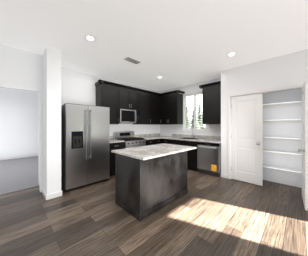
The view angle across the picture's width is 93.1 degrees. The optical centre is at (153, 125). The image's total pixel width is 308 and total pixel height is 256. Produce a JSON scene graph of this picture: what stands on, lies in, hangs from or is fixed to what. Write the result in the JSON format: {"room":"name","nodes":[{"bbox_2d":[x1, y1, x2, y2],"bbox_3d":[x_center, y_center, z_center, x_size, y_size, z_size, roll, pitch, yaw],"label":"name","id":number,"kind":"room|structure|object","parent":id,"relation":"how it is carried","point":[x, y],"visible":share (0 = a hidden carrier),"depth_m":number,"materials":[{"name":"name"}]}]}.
{"room":"kitchen","nodes":[
{"label":"kitchen","id":0,"kind":"room"},
{"bbox_2d":[0,88,38,157],"bbox_3d":[-5.373,-0.040,6.026,7.924,2.740,0.120,0,0,-45],"label":"wall","id":1,"kind":"structure","parent":0,"point":[19,123],"depth_m":5.87,"materials":[{"name":"white paint"}]},
{"bbox_2d":[0,44,42,191],"bbox_3d":[-3.688,-0.040,1.559,3.990,2.740,0.120,0,0,-45],"label":"wall","id":2,"kind":"structure","parent":0,"point":[21,69],"depth_m":2.75,"materials":[{"name":"white paint"}]},
{"bbox_2d":[43,47,60,194],"bbox_3d":[-2.188,-0.040,3.041,0.225,2.740,0.995,0,0,-45],"label":"wall","id":3,"kind":"structure","parent":0,"point":[51,120],"depth_m":2.69,"materials":[{"name":"white paint"}]},
{"bbox_2d":[0,84,302,199],"bbox_3d":[-1.971,0.275,2.625,7.924,2.110,9.500,0,0,-45],"label":"baseboard","id":4,"kind":"structure","parent":3,"relation":"attached to","point":[228,176],"depth_m":3.52,"materials":[{"name":"white wood"}]},
{"bbox_2d":[61,67,159,138],"bbox_3d":[-1.054,-0.040,4.794,3.859,2.740,0.120,0,0,-45],"label":"wall","id":5,"kind":"structure","parent":0,"point":[77,87],"depth_m":3.96,"materials":[{"name":"white paint"}]},
{"bbox_2d":[95,79,122,122],"bbox_3d":[-1.309,-0.618,4.203,0.603,1.154,0.345,0,0,-45],"label":"upper cabinet","id":6,"kind":"object","parent":5,"relation":"attached to","point":[114,97],"depth_m":4.09,"materials":[{"name":"brown wood"}]},
{"bbox_2d":[123,87,138,110],"bbox_3d":[-0.873,-0.842,4.640,0.748,0.706,0.345,0,0,-45],"label":"upper cabinet","id":7,"kind":"object","parent":5,"relation":"attached to","point":[130,94],"depth_m":4.54,"materials":[{"name":"brown wood"}]},
{"bbox_2d":[119,109,139,122],"bbox_3d":[-0.834,-0.277,4.600,0.745,0.410,0.455,0,0,-45],"label":"microwave","id":8,"kind":"object","parent":7,"relation":"attached to","point":[128,116],"visible":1,"depth_m":4.44,"materials":[{"name":"silver metal"}]},
{"bbox_2d":[110,133,161,140],"bbox_3d":[-0.687,0.368,5.057,2.660,0.100,0.020,0,0,-45],"label":"backsplash","id":9,"kind":"structure","parent":5,"relation":"attached to","point":[157,134],"depth_m":5.45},
{"bbox_2d":[139,89,150,122],"bbox_3d":[-0.426,-0.618,5.087,0.631,1.154,0.345,0,0,-45],"label":"upper cabinet","id":10,"kind":"object","parent":5,"relation":"attached to","point":[144,96],"depth_m":4.97,"materials":[{"name":"brown wood"}]},
{"bbox_2d":[151,91,160,122],"bbox_3d":[-0.075,-0.618,5.437,0.599,1.154,0.345,0,0,-45],"label":"upper cabinet","id":11,"kind":"object","parent":5,"relation":"attached to","point":[155,97],"depth_m":5.34,"materials":[{"name":"brown wood"}]},
{"bbox_2d":[0,169,307,255],"bbox_3d":[-1.715,1.380,2.881,8.950,0.100,9.900,0,0,-45],"label":"floor","id":12,"kind":"structure","parent":0,"point":[209,215],"depth_m":1.98,"materials":[{"name":"brown wood"}]},
{"bbox_2d":[0,156,38,194],"bbox_3d":[-3.927,1.323,4.580,7.924,0.014,3.970,0,0,-45],"label":"carpet floor","id":13,"kind":"structure","parent":12,"relation":"on","point":[18,174],"depth_m":3.92,"materials":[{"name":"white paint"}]},
{"bbox_2d":[61,103,109,191],"bbox_3d":[-1.658,0.443,3.451,0.925,1.775,0.864,0,0,-45],"label":"fridge","id":14,"kind":"object","parent":12,"relation":"on","point":[85,145],"visible":0.96,"depth_m":3.11,"materials":[{"name":"silver metal"}]},
{"bbox_2d":[110,141,124,175],"bbox_3d":[-1.226,0.892,4.087,0.521,0.875,0.629,0,0,-45],"label":"base cabinet","id":15,"kind":"object","parent":12,"relation":"on","point":[114,145],"depth_m":3.82,"materials":[{"name":"brown wood"}]},
{"bbox_2d":[114,131,145,148],"bbox_3d":[-0.725,0.760,4.492,0.745,1.140,0.702,0,0,-45],"label":"range","id":16,"kind":"object","parent":12,"relation":"on","point":[129,139],"visible":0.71,"depth_m":4.45,"materials":[{"name":"silver metal"}]},
{"bbox_2d":[111,151,187,220],"bbox_3d":[-0.013,0.896,2.711,1.229,0.868,0.716,0,0,-45],"label":"kitchen island","id":17,"kind":"object","parent":12,"relation":"on","point":[150,180],"depth_m":2.29,"materials":[{"name":"black wood"}]},
{"bbox_2d":[115,143,194,158],"bbox_3d":[0.054,0.445,2.720,1.392,0.033,0.852,0,0,-45],"label":"island countertop","id":18,"kind":"structure","parent":17,"relation":"on","point":[153,152],"depth_m":2.50,"materials":[{"name":"white stone"}]},
{"bbox_2d":[146,137,157,145],"bbox_3d":[-0.321,0.892,4.992,0.517,0.875,0.629,0,0,-45],"label":"base cabinet","id":19,"kind":"object","parent":12,"relation":"on","point":[151,139],"depth_m":4.85,"materials":[{"name":"brown wood"}]},
{"bbox_2d":[161,138,168,143],"bbox_3d":[0.649,0.892,5.157,0.629,0.875,0.546,0,0,-45],"label":"base cabinet","id":20,"kind":"object","parent":12,"relation":"on","point":[163,140],"depth_m":4.97,"materials":[{"name":"brown wood"}]},
{"bbox_2d":[169,138,208,170],"bbox_3d":[1.098,0.892,4.708,0.629,0.875,0.960,0,0,-45],"label":"base cabinet","id":21,"kind":"object","parent":12,"relation":"on","point":[182,139],"depth_m":4.33,"materials":[{"name":"brown wood"}]},
{"bbox_2d":[185,138,220,141],"bbox_3d":[1.174,0.436,4.630,0.633,0.036,1.981,0,0,-45],"label":"countertop","id":22,"kind":"structure","parent":21,"relation":"on","point":[186,139],"depth_m":4.34,"materials":[{"name":"grey stone"}]},
{"bbox_2d":[197,142,220,176],"bbox_3d":[1.634,0.890,4.130,0.656,0.856,0.606,0,0,-45],"label":"dishwasher","id":23,"kind":"object","parent":21,"relation":"in","point":[208,158],"visible":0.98,"depth_m":3.90,"materials":[{"name":"silver metal"}]},
{"bbox_2d":[0,0,307,92],"bbox_3d":[-1.715,-1.460,2.881,8.950,0.100,9.900,0,0,-45],"label":"ceiling","id":24,"kind":"structure","parent":0,"point":[176,43],"depth_m":2.26,"materials":[{"name":"white paint"}]},
{"bbox_2d":[84,35,95,40],"bbox_3d":[-1.029,-1.407,2.351,0.170,0.005,0.170,0,0,-45],"label":"recessed light","id":25,"kind":"object","parent":24,"relation":"in","point":[90,37],"visible":1,"depth_m":2.34,"materials":[{"name":"white"}]},
{"bbox_2d":[123,57,140,63],"bbox_3d":[-0.467,-1.404,3.168,0.360,0.012,0.170,0,0,-45],"label":"ceiling vent","id":26,"kind":"object","parent":24,"relation":"in","point":[131,60],"visible":1,"depth_m":3.15,"materials":[{"name":"white metal"}]},
{"bbox_2d":[160,78,301,187],"bbox_3d":[0.883,-0.040,5.479,0.150,2.740,9.900,0,0,-45],"label":"wall","id":27,"kind":"structure","parent":0,"point":[290,178],"depth_m":3.39,"materials":[{"name":"white paint"}]},
{"bbox_2d":[161,90,184,124],"bbox_3d":[0.635,-0.618,5.370,0.346,1.154,0.786,0,0,-45],"label":"upper cabinet","id":28,"kind":"object","parent":27,"relation":"attached to","point":[171,107],"depth_m":5.16,"materials":[{"name":"brown wood"}]},
{"bbox_2d":[183,92,206,131],"bbox_3d":[1.378,-0.449,4.935,0.120,1.282,0.870,0,0,-45],"label":"east window","id":29,"kind":"structure","parent":27,"relation":"in","point":[194,115],"depth_m":4.93,"materials":[{"name":"white"}]},
{"bbox_2d":[173,134,216,137],"bbox_3d":[1.390,0.368,4.847,0.020,0.100,1.981,0,0,-45],"label":"backsplash","id":30,"kind":"structure","parent":27,"relation":"attached to","point":[174,135],"depth_m":4.98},
{"bbox_2d":[201,81,220,123],"bbox_3d":[1.764,-0.618,4.242,0.346,1.154,0.595,0,0,-45],"label":"upper cabinet","id":31,"kind":"object","parent":27,"relation":"attached to","point":[211,93],"depth_m":4.14,"materials":[{"name":"brown wood"}]},
{"bbox_2d":[263,101,301,172],"bbox_3d":[2.622,0.258,3.421,0.298,1.495,1.566,0,0,-45],"label":"pantry shelves","id":32,"kind":"object","parent":27,"relation":"attached to","point":[285,104],"visible":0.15,"depth_m":3.22,"materials":[{"name":"white wood"}]},
{"bbox_2d":[221,49,307,174],"bbox_3d":[2.961,-0.040,2.925,0.524,2.740,2.950,0,0,-45],"label":"wall","id":33,"kind":"structure","parent":0,"point":[285,70],"depth_m":3.21,"materials":[{"name":"white paint"}]},
{"bbox_2d":[231,93,262,185],"bbox_3d":[2.146,0.307,3.411,0.194,2.022,0.636,0,0,-45],"label":"pantry door","id":34,"kind":"structure","parent":33,"relation":"in","point":[247,138],"depth_m":3.38,"materials":[{"name":"white painted wood"},{"name":"satin nickel"}]},
{"bbox_2d":[298,80,307,210],"bbox_3d":[2.583,0.307,2.485,0.637,2.022,0.194,0,0,-45],"label":"pantry door","id":35,"kind":"structure","parent":33,"relation":"in","point":[304,150],"depth_m":2.27,"materials":[{"name":"white painted wood"},{"name":"satin nickel"}]},
{"label":"outside","id":36,"kind":"structure","parent":0,"visible":0},
{"bbox_3d":[14.248,1.880,17.784,34.700,0.100,55.000,0,0,-45],"label":"ground","id":37,"kind":"structure","parent":36,"visible":0},
{"bbox_2d":[186,104,204,127],"bbox_3d":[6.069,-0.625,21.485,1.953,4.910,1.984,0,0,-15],"label":"pine","id":38,"kind":"object","parent":37,"relation":"on","point":[198,121],"depth_m":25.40,"materials":[{"name":"green plant"}]}
]}

